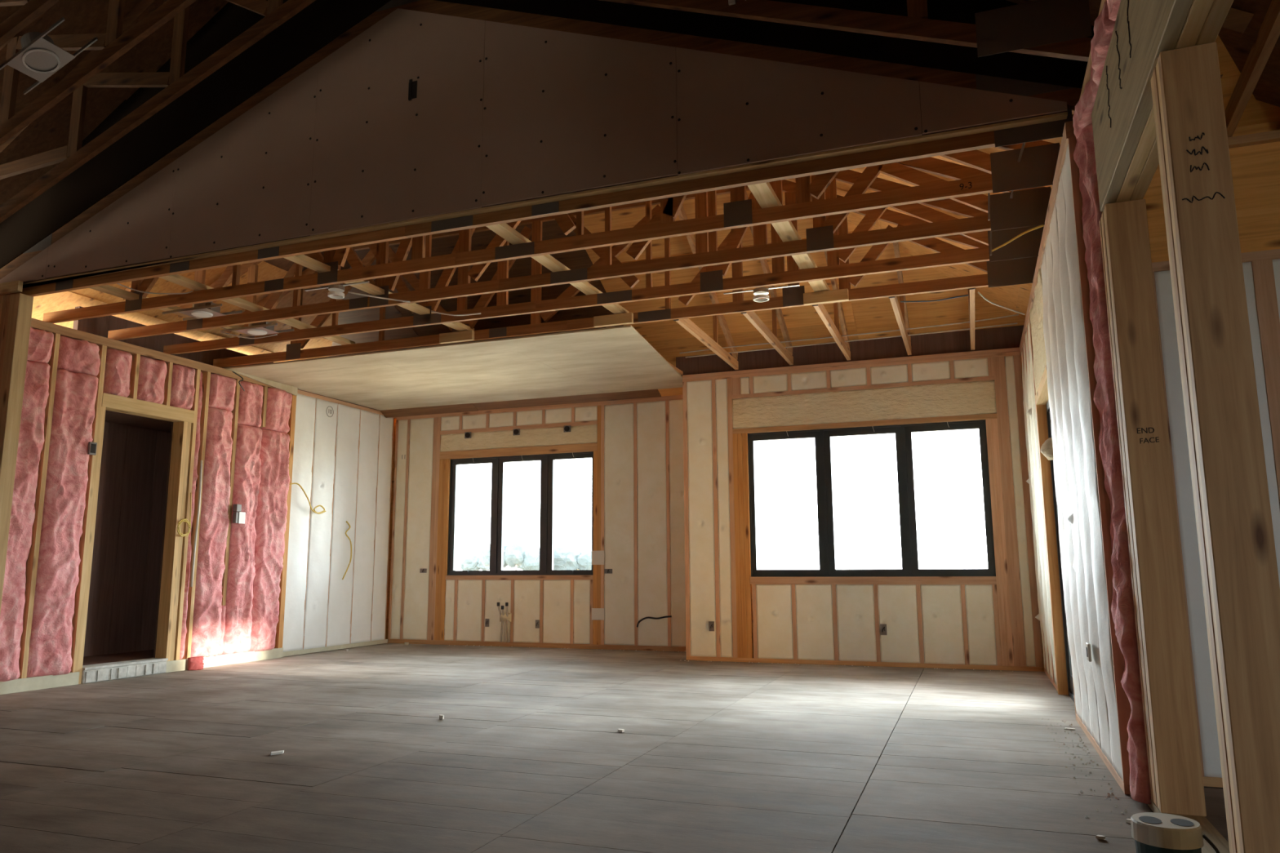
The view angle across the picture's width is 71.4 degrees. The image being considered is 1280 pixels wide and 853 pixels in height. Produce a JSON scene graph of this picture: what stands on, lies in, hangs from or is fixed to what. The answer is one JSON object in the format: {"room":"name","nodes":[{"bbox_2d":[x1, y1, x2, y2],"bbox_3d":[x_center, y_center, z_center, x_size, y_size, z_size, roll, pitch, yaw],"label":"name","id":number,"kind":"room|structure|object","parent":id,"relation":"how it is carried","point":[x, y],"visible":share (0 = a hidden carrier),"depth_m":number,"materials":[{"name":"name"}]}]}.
{"room":"unfinished house interior","nodes":[
{"label":"unfinished house interior","id":0,"kind":"room"},
{"bbox_2d":[82,409,171,665],"bbox_3d":[-5.412,0.996,8.035,0.920,2.530,4.800,-4,-10,20],"label":"wall","id":1,"kind":"structure","parent":0,"point":[122,618],"depth_m":9.24,"materials":[{"name":"brown wood"}]},
{"bbox_2d":[0,318,296,694],"bbox_3d":[-6.127,0.223,4.505,0.255,3.160,12.140,-4,-10,20],"label":"wall","id":2,"kind":"structure","parent":0,"point":[233,611],"depth_m":8.58,"materials":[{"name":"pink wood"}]},
{"bbox_2d":[0,0,59,46],"bbox_3d":[-2.066,-2.866,4.615,9.147,2.943,0.040,-4,-10,20],"label":"truss","id":3,"kind":"object","parent":2,"relation":"on","point":[31,10],"visible":1,"depth_m":5.07,"materials":[{"name":"brown wood"}]},
{"bbox_2d":[87,441,97,455],"bbox_3d":[-4.824,0.194,7.850,0.024,0.110,0.065,-4,-10,20],"label":"electrical box","id":4,"kind":"object","parent":2,"relation":"attached to","point":[92,446],"visible":1,"depth_m":7.84,"materials":[{"name":"grey"}]},
{"bbox_2d":[0,0,195,145],"bbox_3d":[-1.898,-2.796,5.059,9.147,2.943,0.040,-4,-10,20],"label":"truss","id":5,"kind":"object","parent":2,"relation":"on","point":[113,44],"visible":0.8,"depth_m":5.57,"materials":[{"name":"brown wood"}]},
{"bbox_2d":[0,17,97,94],"bbox_3d":[-3.599,-2.236,5.375,0.601,0.270,0.220,-4,-10,20],"label":"light housing","id":6,"kind":"object","parent":5,"relation":"attached to","point":[39,58],"visible":1,"depth_m":5.36,"materials":[{"name":"silver metal"}]},
{"bbox_2d":[176,493,191,537],"bbox_3d":[-4.462,0.863,8.742,0.020,0.437,0.166,-4,-10,20],"label":"cable","id":7,"kind":"object","parent":2,"relation":"attached to","point":[184,520],"visible":1,"depth_m":8.74,"materials":[{"name":"yellow plastic"}]},
{"bbox_2d":[190,460,202,586],"bbox_3d":[-4.403,0.958,8.849,0.026,1.251,0.044,-4,-10,20],"label":"cable","id":8,"kind":"object","parent":2,"relation":"attached to","point":[201,461],"visible":1,"depth_m":8.85,"materials":[{"name":"beige plastic"}]},
{"bbox_2d":[231,371,244,391],"bbox_3d":[-4.224,-0.484,9.405,0.130,0.200,0.148,-4,-10,20],"label":"cable","id":9,"kind":"object","parent":2,"relation":"attached to","point":[232,371],"visible":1,"depth_m":9.40,"materials":[{"name":"grey plastic"}]},
{"bbox_2d":[232,504,245,524],"bbox_3d":[-4.200,0.916,9.330,0.061,0.200,0.120,-4,-10,20],"label":"electrical box","id":10,"kind":"object","parent":2,"relation":"attached to","point":[237,517],"visible":1,"depth_m":9.29,"materials":[{"name":"grey plastic"}]},
{"bbox_2d":[289,482,325,514],"bbox_3d":[-3.861,0.843,10.390,0.053,0.337,0.606,-4,-10,23],"label":"cable","id":11,"kind":"object","parent":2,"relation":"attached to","point":[322,507],"visible":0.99,"depth_m":10.42,"materials":[{"name":"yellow plastic"}]},
{"bbox_2d":[0,0,1253,222],"bbox_3d":[-1.735,-2.728,5.495,9.147,2.943,0.040,-4,-10,20],"label":"truss","id":12,"kind":"object","parent":2,"relation":"on","point":[1057,28],"visible":0.85,"depth_m":4.59,"materials":[{"name":"brown wood"}]},
{"bbox_2d":[728,0,735,5],"bbox_3d":[0.490,-2.283,4.560,0.108,0.252,0.015,-4,-10,20],"label":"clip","id":13,"kind":"object","parent":12,"relation":"attached to","point":[730,2],"visible":1,"depth_m":4.54,"materials":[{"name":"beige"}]},
{"bbox_2d":[72,306,269,368],"bbox_3d":[-4.718,-0.506,9.315,0.060,0.830,2.580,-4,-10,20],"label":"wall","id":14,"kind":"structure","parent":0,"point":[100,326],"depth_m":8.85,"materials":[{"name":"brown wood"}]},
{"bbox_2d":[0,21,360,362],"bbox_3d":[-2.956,-1.726,9.567,5.313,2.516,6.048,-4,-10,20],"label":"roof","id":15,"kind":"structure","parent":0,"point":[275,268],"depth_m":8.91,"materials":[{"name":"brown wood"}]},
{"bbox_2d":[282,389,395,657],"bbox_3d":[-3.724,1.224,11.194,0.247,3.250,2.173,-4,-10,20],"label":"wall","id":16,"kind":"structure","parent":0,"point":[343,452],"depth_m":10.95,"materials":[{"name":"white wood"}]},
{"bbox_2d":[342,520,351,579],"bbox_3d":[-3.622,1.528,11.006,0.047,0.719,0.156,-4,-10,20],"label":"cable","id":17,"kind":"object","parent":16,"relation":"hanging from","point":[346,521],"visible":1,"depth_m":11.04,"materials":[{"name":"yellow plastic"}]},
{"bbox_2d":[222,324,683,410],"bbox_3d":[-1.736,-0.486,10.054,4.700,0.150,3.129,-4,-10,20],"label":"ceiling","id":18,"kind":"structure","parent":0,"point":[609,359],"depth_m":9.54,"materials":[{"name":"brown wood"}]},
{"bbox_2d":[386,395,685,651],"bbox_3d":[-1.269,1.232,11.322,4.700,3.250,0.223,-4,-10,20],"label":"wall","id":19,"kind":"structure","parent":0,"point":[637,444],"depth_m":11.10,"materials":[{"name":"brown wood"}]},
{"bbox_2d":[419,568,426,573],"bbox_3d":[-2.846,1.891,11.681,0.100,0.056,0.024,-4,-10,20],"label":"electrical box","id":20,"kind":"object","parent":19,"relation":"attached to","point":[422,571],"visible":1,"depth_m":11.68,"materials":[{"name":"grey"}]},
{"bbox_2d":[464,431,471,438],"bbox_3d":[-2.270,0.114,11.740,0.095,0.085,0.017,-4,-10,20],"label":"electrical box","id":21,"kind":"object","parent":19,"relation":"attached to","point":[467,434],"visible":1,"depth_m":11.73,"materials":[{"name":"grey plastic"}]},
{"bbox_2d":[484,618,488,626],"bbox_3d":[-1.933,2.478,11.245,0.055,0.100,0.024,-4,-10,20],"label":"electrical box","id":22,"kind":"object","parent":19,"relation":"attached to","point":[486,620],"visible":1,"depth_m":11.25,"materials":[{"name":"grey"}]},
{"bbox_2d":[497,602,511,642],"bbox_3d":[-1.705,2.450,11.141,0.178,0.490,0.079,-4,-10,20],"label":"pipe stub","id":23,"kind":"object","parent":19,"relation":"attached to","point":[504,618],"visible":1,"depth_m":11.13,"materials":[{"name":"beige plastic"}]},
{"bbox_2d":[512,428,519,435],"bbox_3d":[-1.596,0.071,11.493,0.095,0.085,0.017,-4,-10,20],"label":"electrical box","id":24,"kind":"object","parent":19,"relation":"attached to","point":[516,431],"visible":1,"depth_m":11.49,"materials":[{"name":"grey plastic"}]},
{"bbox_2d":[447,451,593,575],"bbox_3d":[-1.548,1.127,11.397,2.103,1.552,0.130,-4,-10,20],"label":"window","id":25,"kind":"structure","parent":19,"relation":"in","point":[547,461],"depth_m":11.43,"materials":[{"name":"grey"}]},
{"bbox_2d":[535,620,539,628],"bbox_3d":[-1.271,2.442,11.002,0.055,0.100,0.024,-4,-10,20],"label":"electrical box","id":26,"kind":"object","parent":19,"relation":"attached to","point":[537,622],"visible":1,"depth_m":11.01,"materials":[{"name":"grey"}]},
{"bbox_2d":[564,425,570,432],"bbox_3d":[-0.921,0.028,11.246,0.095,0.085,0.017,-4,-10,20],"label":"electrical box","id":27,"kind":"object","parent":19,"relation":"attached to","point":[566,428],"visible":1,"depth_m":11.24,"materials":[{"name":"grey plastic"}]},
{"bbox_2d":[591,608,604,620],"bbox_3d":[-0.508,2.269,10.768,0.165,0.140,0.006,-4,-10,20],"label":"wrap","id":28,"kind":"object","parent":19,"relation":"attached to","point":[597,614],"visible":1,"depth_m":10.76,"materials":[{"name":"beige"}]},
{"bbox_2d":[591,551,604,564],"bbox_3d":[-0.511,1.602,10.873,0.165,0.170,0.006,-4,-10,20],"label":"wrap","id":29,"kind":"object","parent":19,"relation":"attached to","point":[597,557],"visible":1,"depth_m":10.87,"materials":[{"name":"beige"}]},
{"bbox_2d":[604,568,612,573],"bbox_3d":[-0.385,1.751,10.777,0.100,0.056,0.024,-4,-10,20],"label":"electrical box","id":30,"kind":"object","parent":19,"relation":"attached to","point":[606,571],"visible":1,"depth_m":10.78,"materials":[{"name":"grey plastic"}]},
{"bbox_2d":[636,615,671,627],"bbox_3d":[0.158,2.297,10.484,0.442,0.141,0.070,-4,-10,20],"label":"cable","id":31,"kind":"object","parent":19,"relation":"attached to","point":[668,616],"visible":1,"depth_m":10.47,"materials":[{"name":"black plastic"}]},
{"bbox_2d":[0,0,1093,288],"bbox_3d":[-1.529,-2.672,5.900,8.600,2.974,0.074,-4,-10,20],"label":"wall","id":32,"kind":"structure","parent":0,"point":[420,117],"depth_m":5.59,"materials":[{"name":"paint"}]},
{"bbox_2d":[0,12,1075,296],"bbox_3d":[-1.573,-2.274,5.916,8.060,2.190,0.040,-4,-10,20],"label":"roof truss","id":33,"kind":"object","parent":32,"relation":"on","point":[1049,130],"visible":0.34,"depth_m":5.24,"materials":[{"name":"brown wood"}]},
{"bbox_2d":[158,274,355,345],"bbox_3d":[-3.279,-1.003,7.707,0.100,0.038,2.501,-3,-9,18],"label":"board","id":34,"kind":"object","parent":33,"relation":"on","point":[178,279],"visible":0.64,"depth_m":7.50,"materials":[{"name":"brown wood"}]},
{"bbox_2d":[162,301,241,320],"bbox_3d":[-3.673,-1.007,7.478,0.640,0.147,0.220,-4,-10,20],"label":"light housing","id":35,"kind":"object","parent":34,"relation":"attached to","point":[206,309],"visible":0.88,"depth_m":7.43,"materials":[{"name":"silver metal"}]},
{"bbox_2d":[220,321,293,337],"bbox_3d":[-3.457,-0.917,8.052,0.640,0.147,0.220,-4,-10,20],"label":"light housing","id":36,"kind":"object","parent":34,"relation":"attached to","point":[263,328],"visible":0.85,"depth_m":8.00,"materials":[{"name":"silver metal"}]},
{"bbox_2d":[283,254,474,331],"bbox_3d":[-2.093,-1.078,7.273,0.100,0.038,2.502,-4,-10,23],"label":"board","id":37,"kind":"object","parent":33,"relation":"on","point":[306,261],"visible":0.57,"depth_m":7.08,"materials":[{"name":"brown wood"}]},
{"bbox_2d":[304,280,369,298],"bbox_3d":[-2.356,-1.050,6.914,0.600,0.089,0.124,-4,-10,20],"label":"housing","id":38,"kind":"object","parent":37,"relation":"hanging from","point":[335,289],"visible":0.98,"depth_m":6.89,"materials":[{"name":"white plastic"}]},
{"bbox_2d":[486,222,628,314],"bbox_3d":[-0.589,-1.174,6.722,0.100,0.038,2.500,-4,-10,21],"label":"board","id":39,"kind":"object","parent":33,"relation":"on","point":[504,230],"visible":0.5,"depth_m":6.49,"materials":[{"name":"brown wood"}]},
{"bbox_2d":[747,182,830,292],"bbox_3d":[1.047,-1.278,6.123,0.110,0.038,2.500,-4,-10,21],"label":"board","id":40,"kind":"object","parent":33,"relation":"on","point":[764,193],"visible":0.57,"depth_m":5.87,"materials":[{"name":"brown wood"}]},
{"bbox_2d":[0,0,1222,279],"bbox_3d":[-1.578,-2.663,5.911,9.147,2.943,0.040,-4,-10,20],"label":"truss","id":41,"kind":"object","parent":32,"relation":"on","point":[1071,95],"visible":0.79,"depth_m":5.36,"materials":[{"name":"brown wood"}]},
{"bbox_2d":[0,643,1228,852],"bbox_3d":[-0.285,1.627,3.308,16.000,0.250,14.400,-4,-10,20],"label":"floor","id":42,"kind":"structure","parent":0,"point":[528,753],"depth_m":4.52,"materials":[{"name":"grey concrete"}]},
{"bbox_2d":[0,293,33,613],"bbox_3d":[-4.808,0.503,6.638,0.240,3.060,0.110,-4,-10,20],"label":"timber post","id":43,"kind":"object","parent":42,"relation":"on","point":[15,309],"visible":1,"depth_m":6.71,"materials":[{"name":"brown wood"}]},
{"bbox_2d":[0,280,22,295],"bbox_3d":[-4.984,-1.056,6.891,0.550,0.080,0.035,-4,-10,20],"label":"board","id":44,"kind":"object","parent":43,"relation":"on","point":[14,286],"visible":1,"depth_m":6.81,"materials":[{"name":"brown wood"}]},
{"bbox_2d":[80,657,168,684],"bbox_3d":[-4.718,2.214,8.092,0.195,0.135,0.853,-4,-10,20],"label":"doorsill","id":45,"kind":"structure","parent":42,"relation":"on","point":[91,673],"depth_m":8.03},
{"bbox_2d":[186,656,204,670],"bbox_3d":[-4.319,2.317,8.713,0.104,0.120,0.160,-4,-10,20],"label":"scrap","id":46,"kind":"object","parent":42,"relation":"on","point":[193,663],"visible":1,"depth_m":8.68,"materials":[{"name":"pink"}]},
{"bbox_2d":[271,750,284,755],"bbox_3d":[-1.915,1.724,4.708,0.078,0.012,0.039,6,-11,-37],"label":"scrap","id":47,"kind":"object","parent":42,"relation":"on","point":[275,753],"visible":1,"depth_m":4.70,"materials":[{"name":"beige paper"}]},
{"bbox_2d":[439,715,444,719],"bbox_3d":[-1.285,1.883,5.771,0.039,0.024,0.023,-4,-10,20],"label":"scrap","id":48,"kind":"object","parent":42,"relation":"on","point":[441,717],"visible":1,"depth_m":5.76,"materials":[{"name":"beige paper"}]},
{"bbox_2d":[617,728,624,732],"bbox_3d":[-0.114,1.805,5.286,0.045,0.014,0.029,-5,-10,25],"label":"scrap","id":49,"kind":"object","parent":42,"relation":"on","point":[619,730],"visible":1,"depth_m":5.27,"materials":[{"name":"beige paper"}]},
{"bbox_2d":[448,644,1131,826],"bbox_3d":[1.344,2.255,8.157,3.747,0.010,9.138,4,-10,-27],"label":"crumbs","id":50,"kind":"object","parent":42,"relation":"on","point":[1108,793],"visible":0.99,"depth_m":4.51,"materials":[{"name":"beige paper"}]},
{"bbox_2d":[1095,835,1105,839],"bbox_3d":[1.639,1.463,3.172,0.023,0.010,0.026,4,-10,-24],"label":"scrap","id":51,"kind":"object","parent":42,"relation":"on","point":[1098,837],"visible":1,"depth_m":3.17,"materials":[{"name":"beige paper"}]},
{"bbox_2d":[1125,818,1131,823],"bbox_3d":[1.861,1.491,3.365,0.049,0.012,0.026,-4,-10,20],"label":"scrap","id":52,"kind":"object","parent":42,"relation":"on","point":[1127,820],"visible":0.35,"depth_m":3.37,"materials":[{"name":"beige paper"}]},
{"bbox_2d":[1130,812,1219,852],"bbox_3d":[1.593,1.284,2.655,0.214,0.201,0.218,-4,-10,20],"label":"pail","id":53,"kind":"object","parent":42,"relation":"on","point":[1152,833],"visible":1,"depth_m":2.63,"materials":[{"name":"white plastic"}]},
{"bbox_2d":[0,0,1279,205],"bbox_3d":[-3.001,-3.240,1.906,10.071,3.149,8.908,-4,-10,20],"label":"roof","id":54,"kind":"structure","parent":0,"point":[81,16],"depth_m":6.38,"materials":[{"name":"brown wood"}]},
{"bbox_2d":[328,0,1024,417],"bbox_3d":[-1.013,-1.971,8.499,9.308,2.539,5.353,-4,-10,20],"label":"roof","id":55,"kind":"structure","parent":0,"point":[668,338],"depth_m":9.10,"materials":[{"name":"brown wood"}]},
{"bbox_2d":[495,8,1081,319],"bbox_3d":[1.172,-2.137,8.079,4.713,2.234,6.048,-4,-10,20],"label":"roof","id":56,"kind":"structure","parent":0,"point":[1015,297],"depth_m":7.86,"materials":[{"name":"brown wood"}]},
{"bbox_2d":[675,324,1023,376],"bbox_3d":[0.935,-0.770,9.627,3.771,0.350,9.874,6,-11,-36],"label":"wall","id":57,"kind":"structure","parent":0,"point":[1006,337],"depth_m":9.23,"materials":[{"name":"brown wood"}]},
{"bbox_2d":[42,4,1060,323],"bbox_3d":[-1.364,-2.117,6.458,8.060,2.047,0.040,-4,-10,20],"label":"roof truss","id":58,"kind":"object","parent":57,"relation":"on","point":[1037,166],"visible":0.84,"depth_m":5.74,"materials":[{"name":"brown wood"}]},
{"bbox_2d":[116,283,192,294],"bbox_3d":[-3.865,-1.099,6.982,0.649,0.107,0.052,3,-10,-19],"label":"cable","id":59,"kind":"object","parent":58,"relation":"attached to","point":[117,283],"visible":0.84,"depth_m":7.00,"materials":[{"name":"beige plastic"}]},
{"bbox_2d":[987,192,990,220],"bbox_3d":[1.987,-1.250,5.074,0.020,0.164,0.032,-4,-10,20],"label":"cable","id":60,"kind":"object","parent":58,"relation":"hanging from","point":[988,193],"visible":1,"depth_m":5.07,"materials":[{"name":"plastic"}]},
{"bbox_2d":[1009,142,1025,198],"bbox_3d":[2.133,-1.578,4.899,0.020,0.459,0.542,0,-9,1],"label":"cable","id":61,"kind":"object","parent":58,"relation":"attached to","point":[1024,144],"visible":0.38,"depth_m":5.00,"materials":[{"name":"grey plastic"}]},
{"bbox_2d":[107,156,1051,340],"bbox_3d":[-1.147,-1.883,7.010,8.060,1.756,0.040,-4,-10,20],"label":"roof truss","id":62,"kind":"object","parent":57,"relation":"on","point":[1027,207],"visible":0.38,"depth_m":6.32,"materials":[{"name":"brown wood"}]},
{"bbox_2d":[220,331,277,338],"bbox_3d":[-3.474,-0.811,7.908,0.495,0.068,0.020,0,-9,-4],"label":"cable","id":63,"kind":"object","parent":62,"relation":"hanging from","point":[220,331],"visible":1,"depth_m":7.90,"materials":[{"name":"beige plastic"}]},
{"bbox_2d":[347,291,410,302],"bbox_3d":[-2.050,-1.020,7.014,0.474,0.034,0.016,4,-10,-23],"label":"cable","id":64,"kind":"object","parent":62,"relation":"hanging from","point":[348,291],"visible":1,"depth_m":7.01,"materials":[{"name":"beige plastic"}]},
{"bbox_2d":[990,230,991,255],"bbox_3d":[2.222,-1.161,5.641,0.020,0.164,0.032,-4,-10,20],"label":"cable","id":65,"kind":"object","parent":62,"relation":"hanging from","point":[990,230],"visible":1,"depth_m":5.64,"materials":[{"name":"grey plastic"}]},
{"bbox_2d":[163,169,1044,355],"bbox_3d":[-0.934,-1.653,7.552,8.060,1.469,0.040,-4,-10,20],"label":"roof truss","id":66,"kind":"object","parent":57,"relation":"on","point":[1028,245],"visible":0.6,"depth_m":6.92,"materials":[{"name":"brown wood"}]},
{"bbox_2d":[89,284,247,334],"bbox_3d":[-3.994,-1.000,7.706,0.100,0.038,2.001,-4,-10,22],"label":"board","id":67,"kind":"object","parent":66,"relation":"on","point":[108,289],"visible":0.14,"depth_m":7.24,"materials":[{"name":"brown wood"}]},
{"bbox_2d":[431,311,480,315],"bbox_3d":[-1.526,-0.934,7.389,0.407,0.050,0.068,1,-9,-9],"label":"cable","id":68,"kind":"object","parent":66,"relation":"hanging from","point":[431,311],"visible":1,"depth_m":7.37,"materials":[{"name":"beige plastic"}]},
{"bbox_2d":[723,284,799,302],"bbox_3d":[0.945,-1.031,6.954,0.600,0.089,0.124,-4,-10,20],"label":"light ring","id":69,"kind":"object","parent":66,"relation":"hanging from","point":[760,292],"visible":1,"depth_m":6.93,"materials":[{"name":"white plastic"}]},
{"bbox_2d":[213,179,1037,367],"bbox_3d":[-0.717,-1.420,8.103,8.060,1.178,0.040,-4,-10,20],"label":"roof truss","id":70,"kind":"object","parent":57,"relation":"on","point":[1021,270],"visible":0.59,"depth_m":7.67,"materials":[{"name":"brown wood"}]},
{"bbox_2d":[439,329,474,343],"bbox_3d":[-1.716,-0.838,8.342,0.355,0.090,0.043,-4,-10,20],"label":"wood block","id":71,"kind":"object","parent":70,"relation":"attached to","point":[465,335],"visible":1,"depth_m":8.32,"materials":[{"name":"brown wood"}]},
{"bbox_2d":[593,312,633,327],"bbox_3d":[-0.233,-0.932,7.799,0.360,0.090,0.043,-4,-10,20],"label":"wood block","id":72,"kind":"object","parent":70,"relation":"attached to","point":[627,317],"visible":1,"depth_m":7.78,"materials":[{"name":"brown wood"}]},
{"bbox_2d":[673,205,738,369],"bbox_3d":[0.675,-1.337,8.729,0.048,1.172,2.109,-4,-10,20],"label":"joist","id":73,"kind":"object","parent":70,"relation":"attached to","point":[713,344],"visible":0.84,"depth_m":8.83,"materials":[{"name":"brown wood"}]},
{"bbox_2d":[741,191,793,364],"bbox_3d":[1.232,-1.373,8.525,0.048,1.172,2.109,-4,-10,20],"label":"joist","id":74,"kind":"object","parent":70,"relation":"attached to","point":[771,337],"visible":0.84,"depth_m":8.64,"materials":[{"name":"brown wood"}]},
{"bbox_2d":[679,314,1018,353],"bbox_3d":[1.912,-0.882,8.648,3.255,0.035,0.036,-4,-10,23],"label":"cable","id":75,"kind":"object","parent":74,"relation":"on","point":[1014,314],"visible":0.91,"depth_m":8.55,"materials":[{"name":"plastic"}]},
{"bbox_2d":[803,288,848,305],"bbox_3d":[1.494,-1.042,7.167,0.355,0.090,0.043,-4,-10,20],"label":"wood block","id":76,"kind":"object","parent":70,"relation":"attached to","point":[841,295],"visible":1,"depth_m":7.15,"materials":[{"name":"brown wood"}]},
{"bbox_2d":[812,250,850,359],"bbox_3d":[1.790,-1.408,8.321,0.048,1.172,2.109,-4,-10,20],"label":"joist","id":77,"kind":"object","parent":70,"relation":"attached to","point":[833,328],"visible":0.62,"depth_m":8.45,"materials":[{"name":"brown wood"}]},
{"bbox_2d":[685,322,1017,357],"bbox_3d":[1.986,-0.844,8.845,3.252,0.020,0.014,-4,-10,22],"label":"cable","id":78,"kind":"object","parent":77,"relation":"on","point":[1015,322],"visible":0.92,"depth_m":8.75,"materials":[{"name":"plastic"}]},
{"bbox_2d":[888,242,911,355],"bbox_3d":[2.355,-1.444,8.114,0.048,1.172,2.109,-4,-10,20],"label":"joist","id":79,"kind":"object","parent":70,"relation":"attached to","point":[900,311],"visible":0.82,"depth_m":8.21,"materials":[{"name":"brown wood"}]},
{"bbox_2d":[967,275,975,350],"bbox_3d":[2.916,-1.480,7.909,0.048,1.172,2.109,-4,-10,20],"label":"joist","id":80,"kind":"object","parent":70,"relation":"attached to","point":[971,291],"visible":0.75,"depth_m":7.79,"materials":[{"name":"brown wood"}]},
{"bbox_2d":[900,294,968,302],"bbox_3d":[2.467,-1.066,7.473,0.543,0.017,0.062,-4,-10,20],"label":"cable","id":81,"kind":"object","parent":80,"relation":"hanging from","point":[964,295],"visible":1,"depth_m":7.48,"materials":[{"name":"beige plastic"}]},
{"bbox_2d":[977,291,1025,315],"bbox_3d":[2.879,-0.980,7.125,0.613,0.090,0.045,6,-11,-34],"label":"cable","id":82,"kind":"object","parent":80,"relation":"hanging from","point":[983,296],"visible":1,"depth_m":7.13,"materials":[{"name":"beige plastic"}]},
{"bbox_2d":[991,224,1044,251],"bbox_3d":[2.382,-1.183,5.624,0.318,0.147,0.057,-3,-9,15],"label":"cable","id":83,"kind":"object","parent":57,"relation":"attached to","point":[1042,225],"visible":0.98,"depth_m":5.63,"materials":[{"name":"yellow plastic"}]},
{"bbox_2d":[682,347,1044,671],"bbox_3d":[2.350,0.920,9.479,3.648,3.250,1.208,-4,-10,20],"label":"wall","id":84,"kind":"structure","parent":0,"point":[987,623],"depth_m":8.98,"materials":[{"name":"brown wood"}]},
{"bbox_2d":[709,621,714,631],"bbox_3d":[0.746,2.086,9.295,0.055,0.100,0.024,-4,-10,20],"label":"electrical box","id":85,"kind":"object","parent":84,"relation":"attached to","point":[711,623],"visible":1,"depth_m":9.30,"materials":[{"name":"grey plastic"}]},
{"bbox_2d":[747,419,995,577],"bbox_3d":[2.277,0.753,9.037,2.405,1.540,0.089,-4,-10,20],"label":"window","id":86,"kind":"structure","parent":84,"relation":"in","point":[906,492],"depth_m":8.99,"materials":[{"name":"grey"}]},
{"bbox_2d":[880,624,887,635],"bbox_3d":[2.377,1.984,8.697,0.060,0.105,0.024,-4,-10,20],"label":"electrical box","id":87,"kind":"object","parent":84,"relation":"attached to","point":[882,627],"visible":1,"depth_m":8.71,"materials":[{"name":"grey plastic"}]},
{"bbox_2d":[1019,0,1229,852],"bbox_3d":[2.335,0.187,4.599,0.281,3.170,8.600,-4,-10,20],"label":"wall","id":88,"kind":"structure","parent":0,"point":[1065,352],"depth_m":4.26,"materials":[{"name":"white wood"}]},
{"bbox_2d":[1045,399,1074,702],"bbox_3d":[3.030,0.838,6.319,0.102,2.215,1.178,-4,-10,20],"label":"door","id":89,"kind":"structure","parent":88,"relation":"in","point":[1068,657],"depth_m":6.78,"materials":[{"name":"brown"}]},
{"bbox_2d":[1085,642,1091,662],"bbox_3d":[2.193,1.104,4.358,0.016,0.085,0.080,-4,-10,20],"label":"electrical box","id":90,"kind":"object","parent":88,"relation":"attached to","point":[1087,645],"visible":1,"depth_m":4.33,"materials":[{"name":"beige plastic"}]},
{"bbox_2d":[1098,199,1206,817],"bbox_3d":[2.057,0.271,3.605,0.148,2.415,0.211,-4,-10,20],"label":"timber post","id":91,"kind":"object","parent":88,"relation":"on","point":[1166,673],"visible":1,"depth_m":3.52,"materials":[{"name":"brown wood"}]},
{"bbox_2d":[1150,41,1279,852],"bbox_3d":[1.633,0.096,2.483,0.144,2.415,0.170,-4,-10,20],"label":"timber post","id":92,"kind":"object","parent":88,"relation":"on","point":[1241,587],"visible":1,"depth_m":2.43,"materials":[{"name":"brown wood"}]},
{"bbox_2d":[1091,0,1233,211],"bbox_3d":[1.449,-1.390,2.259,0.154,0.448,3.590,-4,-10,20],"label":"header beam","id":93,"kind":"structure","parent":0,"point":[1126,146],"depth_m":3.08,"materials":[{"name":"brown wood"}]},
{"bbox_2d":[1142,120,1279,787],"bbox_3d":[5.008,-0.096,3.319,5.680,3.300,0.231,-4,-10,20],"label":"wall","id":94,"kind":"structure","parent":0,"point":[1254,149],"depth_m":4.13,"materials":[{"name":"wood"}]},
{"bbox_2d":[1214,0,1279,137],"bbox_3d":[3.578,-3.754,-0.270,5.869,3.329,9.312,-4,-10,20],"label":"roof truss","id":95,"kind":"structure","parent":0,"point":[1242,108],"depth_m":3.99,"materials":[{"name":"brown wood"}]},
{"label":"outside","id":96,"kind":"structure","parent":0,"visible":0},
{"bbox_3d":[71.513,31.488,189.803,600.000,0.400,389.500,-4,-10,20],"label":"ground","id":97,"kind":"structure","parent":96,"visible":0},
{"bbox_2d":[460,553,489,570],"bbox_3d":[-34.457,29.734,191.552,10.296,4.736,4.388,-4,-10,20],"label":"tree","id":98,"kind":"object","parent":97,"relation":"on","point":[471,562],"visible":0.69,"depth_m":190.33,"materials":[{"name":"green plant"}]},
{"bbox_2d":[479,542,539,570],"bbox_3d":[-16.539,17.647,117.049,9.851,5.093,4.047,-4,-10,20],"label":"tree","id":99,"kind":"object","parent":97,"relation":"on","point":[515,555],"visible":0.64,"depth_m":116.03,"materials":[{"name":"green plant"}]},
{"bbox_2d":[517,545,539,570],"bbox_3d":[-15.558,20.633,136.113,8.616,5.153,4.887,-4,-10,20],"label":"tree","id":100,"kind":"object","parent":97,"relation":"on","point":[531,548],"visible":0.02,"depth_m":136.99,"materials":[{"name":"green plant"}]},
{"bbox_2d":[553,545,591,569],"bbox_3d":[-8.093,18.206,119.287,9.172,4.599,4.141,-4,-10,20],"label":"tree","id":101,"kind":"object","parent":97,"relation":"on","point":[565,558],"visible":0.64,"depth_m":118.38,"materials":[{"name":"green plant"}]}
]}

